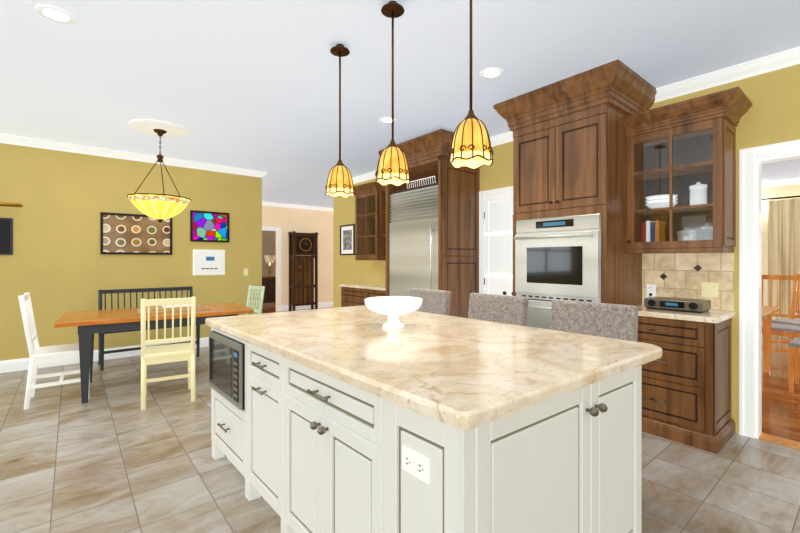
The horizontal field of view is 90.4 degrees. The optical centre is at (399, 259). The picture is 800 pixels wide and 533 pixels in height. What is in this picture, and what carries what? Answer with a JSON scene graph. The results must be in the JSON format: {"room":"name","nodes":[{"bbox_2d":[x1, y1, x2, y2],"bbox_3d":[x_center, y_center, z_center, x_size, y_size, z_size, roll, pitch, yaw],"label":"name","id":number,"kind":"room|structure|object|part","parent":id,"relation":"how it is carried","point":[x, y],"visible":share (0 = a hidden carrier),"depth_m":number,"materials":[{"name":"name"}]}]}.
{"room":"kitchen","nodes":[
{"label":"kitchen","id":0,"kind":"room"},
{"bbox_2d":[0,143,261,360],"bbox_3d":[-5.946,-0.070,3.595,9.420,2.760,0.120,0,0,-40],"label":"wall","id":1,"kind":"structure","parent":0,"point":[56,258],"depth_m":5.17,"materials":[{"name":"yellow paint"}]},
{"bbox_2d":[0,202,22,254],"bbox_3d":[-4.671,-0.358,4.480,0.612,0.597,0.143,0,0,-40],"label":"framed picture","id":2,"kind":"object","parent":1,"relation":"attached to","point":[6,224],"visible":1,"depth_m":4.61,"materials":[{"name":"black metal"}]},
{"bbox_2d":[100,212,171,254],"bbox_3d":[-3.593,-0.350,5.445,0.825,0.550,0.025,0,0,-40],"label":"poster","id":3,"kind":"object","parent":1,"relation":"attached to","point":[120,233],"visible":0.95,"depth_m":5.42,"materials":[{"name":"black paper"}]},
{"bbox_2d":[0,302,332,372],"bbox_3d":[0.064,1.240,6.848,20.413,0.140,10.554,0,0,-6],"label":"trim","id":4,"kind":"structure","parent":1,"relation":"attached to","point":[21,364],"depth_m":5.24,"materials":[{"name":"white wood"}]},
{"bbox_3d":[-0.438,1.240,2.882,17.000,0.140,14.600,0,0,-40],"label":"baseboard","id":5,"kind":"part","parent":4,"relation":"part of","materials":[{"name":"white wood"}]},
{"bbox_2d":[193,250,224,275],"bbox_3d":[-2.894,0.041,6.017,0.435,0.376,0.034,0,0,-40],"label":"thermostat","id":6,"kind":"object","parent":1,"relation":"attached to","point":[205,262],"visible":1,"depth_m":6.00,"materials":[{"name":"white plastic"}]},
{"bbox_2d":[190,210,228,241],"bbox_3d":[-2.882,-0.505,6.033,0.550,0.460,0.025,0,0,-40],"label":"picture","id":7,"kind":"object","parent":1,"relation":"attached to","point":[205,226],"visible":1,"depth_m":6.02,"materials":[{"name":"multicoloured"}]},
{"bbox_2d":[244,268,247,275],"bbox_3d":[-2.473,0.193,6.378,0.070,0.115,0.014,0,0,-40],"label":"switch","id":8,"kind":"object","parent":1,"relation":"attached to","point":[245,269],"visible":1,"depth_m":6.38,"materials":[{"name":"beige paint"}]},
{"bbox_2d":[0,46,799,211],"bbox_3d":[-0.374,-1.403,2.805,17.000,0.094,14.800,0,0,-40],"label":"crown molding","id":9,"kind":"structure","parent":1,"relation":"attached to","point":[790,57],"depth_m":4.67,"materials":[{"name":"white paint"}]},
{"bbox_2d":[262,230,275,276],"bbox_3d":[-3.889,-0.070,11.604,5.600,2.760,3.000,0,0,-40],"label":"wall","id":10,"kind":"structure","parent":0,"point":[268,237],"depth_m":13.04,"materials":[{"name":"beige paint"}]},
{"bbox_2d":[262,206,332,310],"bbox_3d":[-2.895,-0.070,10.402,5.600,2.760,0.120,0,0,-40],"label":"wall","id":11,"kind":"structure","parent":0,"point":[288,219],"depth_m":10.61,"materials":[{"name":"beige paint"}]},
{"bbox_2d":[262,226,280,310],"bbox_3d":[-3.331,0.238,9.950,0.728,2.144,0.019,0,0,-40],"label":"door frame","id":12,"kind":"structure","parent":11,"relation":"in","point":[278,229],"depth_m":10.15,"materials":[{"name":"white wood"}]},
{"bbox_2d":[0,0,799,207],"bbox_3d":[-1.317,-1.500,4.102,17.200,0.100,18.000,0,0,-40],"label":"ceiling","id":13,"kind":"structure","parent":0,"point":[254,84],"depth_m":2.89,"materials":[{"name":"white paint"}]},
{"bbox_2d":[36,5,75,23],"bbox_3d":[-2.030,-1.448,2.344,0.180,0.004,0.180,0,0,-40],"label":"recessed light","id":14,"kind":"object","parent":13,"relation":"in","point":[52,13],"visible":1,"depth_m":2.34,"materials":[{"name":"white"}]},
{"bbox_2d":[127,119,190,222],"bbox_3d":[-2.635,-0.929,4.362,0.602,1.039,0.602,0,0,-40],"label":"chandelier","id":15,"kind":"object","parent":13,"relation":"hanging from","point":[160,207],"visible":1,"depth_m":4.24,"materials":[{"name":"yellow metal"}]},
{"bbox_2d":[325,44,354,197],"bbox_3d":[-0.407,-0.941,2.688,0.199,1.016,0.199,0,0,-40],"label":"pendant light","id":16,"kind":"object","parent":13,"relation":"hanging from","point":[339,180],"visible":1,"depth_m":2.65,"materials":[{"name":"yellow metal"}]},
{"bbox_2d":[379,117,395,122],"bbox_3d":[-0.126,-1.448,4.114,0.180,0.004,0.180,0,0,-40],"label":"recessed light","id":17,"kind":"object","parent":13,"relation":"in","point":[384,119],"visible":0.88,"depth_m":4.11,"materials":[{"name":"white"}]},
{"bbox_2d":[375,1,409,185],"bbox_3d":[-0.041,-0.941,2.246,0.199,1.016,0.199,0,0,-40],"label":"pendant light","id":18,"kind":"object","parent":13,"relation":"hanging from","point":[392,167],"visible":1,"depth_m":2.21,"materials":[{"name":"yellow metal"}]},
{"bbox_2d":[449,0,493,168],"bbox_3d":[0.323,-0.941,1.806,0.199,1.016,0.199,0,0,-40],"label":"pendant light","id":19,"kind":"object","parent":13,"relation":"hanging from","point":[471,148],"visible":1,"depth_m":1.75,"materials":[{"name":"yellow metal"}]},
{"bbox_2d":[480,68,503,78],"bbox_3d":[0.710,-1.448,3.079,0.180,0.004,0.180,0,0,-40],"label":"recessed light","id":20,"kind":"object","parent":13,"relation":"in","point":[489,73],"visible":1,"depth_m":3.08,"materials":[{"name":"white"}]},
{"bbox_2d":[0,302,799,532],"bbox_3d":[-1.317,1.340,4.102,17.200,0.060,18.000,0,0,-40],"label":"floor","id":21,"kind":"structure","parent":0,"point":[106,463],"depth_m":2.51,"materials":[{"name":"tile"}]},
{"bbox_2d":[18,292,89,409],"bbox_3d":[-3.250,0.810,3.762,0.507,1.004,0.435,0,0,-40],"label":"chair","id":22,"kind":"object","parent":21,"relation":"on","point":[38,355],"visible":0.84,"depth_m":3.63,"materials":[{"name":"paint"}]},
{"bbox_2d":[98,286,200,370],"bbox_3d":[-3.267,0.844,5.204,1.120,0.935,0.465,0,0,-40],"label":"bench","id":23,"kind":"object","parent":21,"relation":"on","point":[101,352],"visible":0.48,"depth_m":5.16,"materials":[{"name":"grey paint"}]},
{"bbox_2d":[54,302,253,403],"bbox_3d":[-2.595,0.930,4.329,1.700,0.760,0.920,0,0,-36],"label":"dining table","id":24,"kind":"object","parent":21,"relation":"on","point":[90,322],"visible":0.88,"depth_m":3.86,"materials":[{"name":"brown wood"}]},
{"bbox_2d":[137,304,210,313],"bbox_3d":[-2.503,0.522,4.407,0.680,0.054,0.420,0,0,-36],"label":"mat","id":25,"kind":"object","parent":24,"relation":"on","point":[185,306],"visible":0.61,"depth_m":4.30,"materials":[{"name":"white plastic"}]},
{"bbox_2d":[141,296,195,409],"bbox_3d":[-2.187,0.825,3.750,0.430,0.974,0.494,0,0,-32],"label":"chair","id":26,"kind":"object","parent":21,"relation":"on","point":[158,354],"visible":1,"depth_m":3.61,"materials":[{"name":"paint"}]},
{"bbox_2d":[245,285,264,314],"bbox_3d":[-2.273,0.845,5.718,0.440,0.934,0.489,0,0,42],"label":"chair","id":27,"kind":"object","parent":21,"relation":"on","point":[260,288],"visible":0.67,"depth_m":5.83,"materials":[{"name":"paint"}]},
{"bbox_2d":[262,277,275,302],"bbox_3d":[-3.904,0.900,11.311,1.100,0.820,0.432,0,0,-40],"label":"console","id":28,"kind":"object","parent":21,"relation":"on","point":[269,283],"visible":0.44,"depth_m":11.21,"materials":[{"name":"brown wood"}]},
{"bbox_2d":[264,255,275,276],"bbox_3d":[-3.754,0.178,11.443,0.340,0.620,0.340,0,0,-40],"label":"lamp","id":29,"kind":"object","parent":28,"relation":"on","point":[269,259],"visible":0.99,"depth_m":11.35,"materials":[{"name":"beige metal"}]},
{"bbox_2d":[288,231,318,310],"bbox_3d":[-2.528,0.289,10.406,0.730,2.041,0.300,0,0,-40],"label":"clock","id":30,"kind":"object","parent":21,"relation":"on","point":[301,268],"visible":0.91,"depth_m":10.36,"materials":[{"name":"brown wood"}]},
{"bbox_2d":[339,283,385,306],"bbox_3d":[-0.333,0.850,6.066,0.534,0.920,1.427,0,0,-40],"label":"base cabinet","id":31,"kind":"object","parent":21,"relation":"on","point":[353,294],"visible":0.23,"depth_m":6.10,"materials":[{"name":"brown wood"}]},
{"bbox_2d":[378,129,479,317],"bbox_3d":[0.389,-0.055,4.989,0.795,2.730,1.147,0,0,-40],"label":"refrigerator","id":32,"kind":"object","parent":21,"relation":"on","point":[432,221],"visible":0.71,"depth_m":4.72,"materials":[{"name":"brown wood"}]},
{"bbox_2d":[409,288,450,315],"bbox_3d":[0.073,0.783,3.369,0.548,1.054,0.490,0,0,-37],"label":"bar stool","id":33,"kind":"object","parent":21,"relation":"on","point":[434,301],"visible":0.17,"depth_m":3.39,"materials":[{"name":"grey fabric"}]},
{"bbox_2d":[205,305,661,532],"bbox_3d":[-0.049,0.849,2.224,1.410,0.922,2.352,0,0,-40],"label":"kitchen island","id":34,"kind":"object","parent":21,"relation":"on","point":[342,421],"visible":0.98,"depth_m":1.48,"materials":[{"name":"wood"}]},
{"bbox_2d":[364,296,422,327],"bbox_3d":[-0.038,0.305,2.305,0.340,0.162,0.340,0,0,-40],"label":"bowl","id":35,"kind":"object","parent":34,"relation":"on","point":[393,307],"visible":1,"depth_m":2.21,"materials":[{"name":"white ceramic"}]},
{"bbox_2d":[468,293,528,325],"bbox_3d":[0.544,0.783,2.800,0.548,1.054,0.490,0,0,-40],"label":"bar stool","id":36,"kind":"object","parent":21,"relation":"on","point":[506,309],"visible":0.19,"depth_m":2.88,"materials":[{"name":"grey fabric"}]},
{"bbox_2d":[493,59,656,329],"bbox_3d":[1.547,-0.070,3.557,0.835,2.760,1.100,0,0,-40],"label":"tall cabinet","id":37,"kind":"object","parent":21,"relation":"on","point":[570,140],"visible":0.62,"depth_m":3.26,"materials":[{"name":"brown wood"}]},
{"bbox_2d":[550,300,637,341],"bbox_3d":[0.998,0.783,2.251,0.548,1.054,0.490,0,0,-44],"label":"bar stool","id":38,"kind":"object","parent":21,"relation":"on","point":[616,321],"visible":0.16,"depth_m":2.35,"materials":[{"name":"grey fabric"}]},
{"bbox_2d":[637,304,735,453],"bbox_3d":[2.135,0.850,3.082,0.534,0.920,0.638,0,0,-40],"label":"base cabinet","id":39,"kind":"object","parent":21,"relation":"on","point":[687,391],"visible":0.83,"depth_m":2.87,"materials":[{"name":"brown wood"}]},
{"bbox_2d":[644,296,710,312],"bbox_3d":[2.159,0.346,3.097,0.244,0.085,0.380,0,0,-40],"label":"radio","id":40,"kind":"object","parent":39,"relation":"on","point":[659,303],"visible":1,"depth_m":3.01,"materials":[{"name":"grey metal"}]},
{"bbox_2d":[762,306,779,372],"bbox_3d":[3.331,0.927,4.923,1.310,0.765,1.860,0,0,-40],"label":"table","id":41,"kind":"object","parent":21,"relation":"on","point":[767,311],"visible":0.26,"depth_m":4.61,"materials":[{"name":"brown wood"}]},
{"bbox_2d":[762,275,799,371],"bbox_3d":[4.745,0.750,4.990,0.514,1.124,0.460,0,0,-40],"label":"chair","id":42,"kind":"object","parent":21,"relation":"on","point":[776,329],"visible":0.38,"depth_m":5.00,"materials":[{"name":"brown wood"}]},
{"bbox_2d":[771,273,799,343],"bbox_3d":[5.330,0.750,5.294,0.514,1.124,0.460,0,0,-10],"label":"chair","id":43,"kind":"object","parent":21,"relation":"on","point":[791,321],"visible":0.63,"depth_m":5.48,"materials":[{"name":"brown wood"}]},
{"bbox_2d":[788,337,799,392],"bbox_3d":[4.186,0.750,3.882,0.460,1.124,0.514,0,0,-40],"label":"chair","id":44,"kind":"object","parent":21,"relation":"on","point":[793,345],"visible":1,"depth_m":3.92,"materials":[{"name":"brown wood"}]},
{"bbox_2d":[333,64,799,433],"bbox_3d":[2.488,-0.070,3.161,0.136,2.760,11.700,0,0,-40],"label":"wall","id":45,"kind":"structure","parent":0,"point":[773,117],"depth_m":3.11,"materials":[{"name":"yellow paint"}]},
{"bbox_2d":[340,224,354,254],"bbox_3d":[-0.961,-0.365,7.226,0.025,0.550,0.480,0,0,-40],"label":"sketch","id":46,"kind":"object","parent":45,"relation":"attached to","point":[347,232],"visible":0.95,"depth_m":7.22,"materials":[{"name":"black"}]},
{"bbox_2d":[354,182,385,259],"bbox_3d":[-0.434,-0.578,6.260,0.441,1.165,0.600,0,0,-40],"label":"upper cabinet","id":47,"kind":"object","parent":45,"relation":"attached to","point":[367,196],"visible":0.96,"depth_m":6.38,"materials":[{"name":"brown wood"}]},
{"bbox_2d":[376,182,385,257],"bbox_3d":[-0.022,-0.595,5.802,0.391,1.130,0.624,0,0,-40],"label":"open shelves","id":48,"kind":"object","parent":45,"relation":"attached to","point":[382,188],"visible":0.02,"depth_m":5.98,"materials":[{"name":"brown wood"}]},
{"bbox_2d":[479,186,512,295],"bbox_3d":[1.248,0.235,4.524,0.068,2.150,0.920,0,0,-40],"label":"door","id":49,"kind":"structure","parent":45,"relation":"attached to","point":[495,213],"depth_m":4.69,"materials":[{"name":"white wood"}]},
{"bbox_2d":[646,284,655,297],"bbox_3d":[2.173,0.299,3.411,0.046,0.173,0.114,0,0,-16],"label":"outlet","id":50,"kind":"object","parent":45,"relation":"attached to","point":[650,289],"visible":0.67,"depth_m":3.43,"materials":[{"name":"white plastic"}]},
{"bbox_2d":[622,86,751,253],"bbox_3d":[2.201,-0.608,3.075,0.441,1.105,0.732,0,0,-40],"label":"upper cabinet","id":51,"kind":"object","parent":45,"relation":"attached to","point":[681,156],"visible":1,"depth_m":3.11,"materials":[{"name":"brown wood"}]},
{"bbox_2d":[702,282,717,296],"bbox_3d":[2.433,0.233,3.119,0.008,0.115,0.105,0,0,-40],"label":"light switch","id":52,"kind":"object","parent":45,"relation":"attached to","point":[709,289],"visible":1,"depth_m":3.12,"materials":[{"name":"beige paint"}]},
{"bbox_2d":[739,140,799,448],"bbox_3d":[3.039,0.240,2.491,0.151,2.140,1.385,0,0,-40],"label":"door frame","id":53,"kind":"structure","parent":45,"relation":"attached to","point":[750,161],"depth_m":2.94,"materials":[{"name":"white wood"}]},
{"bbox_2d":[762,184,799,321],"bbox_3d":[7.248,-0.070,7.021,0.120,2.760,11.580,0,0,-40],"label":"wall","id":54,"kind":"structure","parent":0,"point":[786,190],"depth_m":7.41,"materials":[{"name":"yellow paint"}]},
{"bbox_2d":[762,195,799,319],"bbox_3d":[7.322,0.068,6.706,0.163,2.445,3.870,0,0,-40],"label":"curtain","id":55,"kind":"object","parent":54,"relation":"attached to","point":[784,214],"visible":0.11,"depth_m":7.15,"materials":[{"name":"beige fabric"}]}
]}

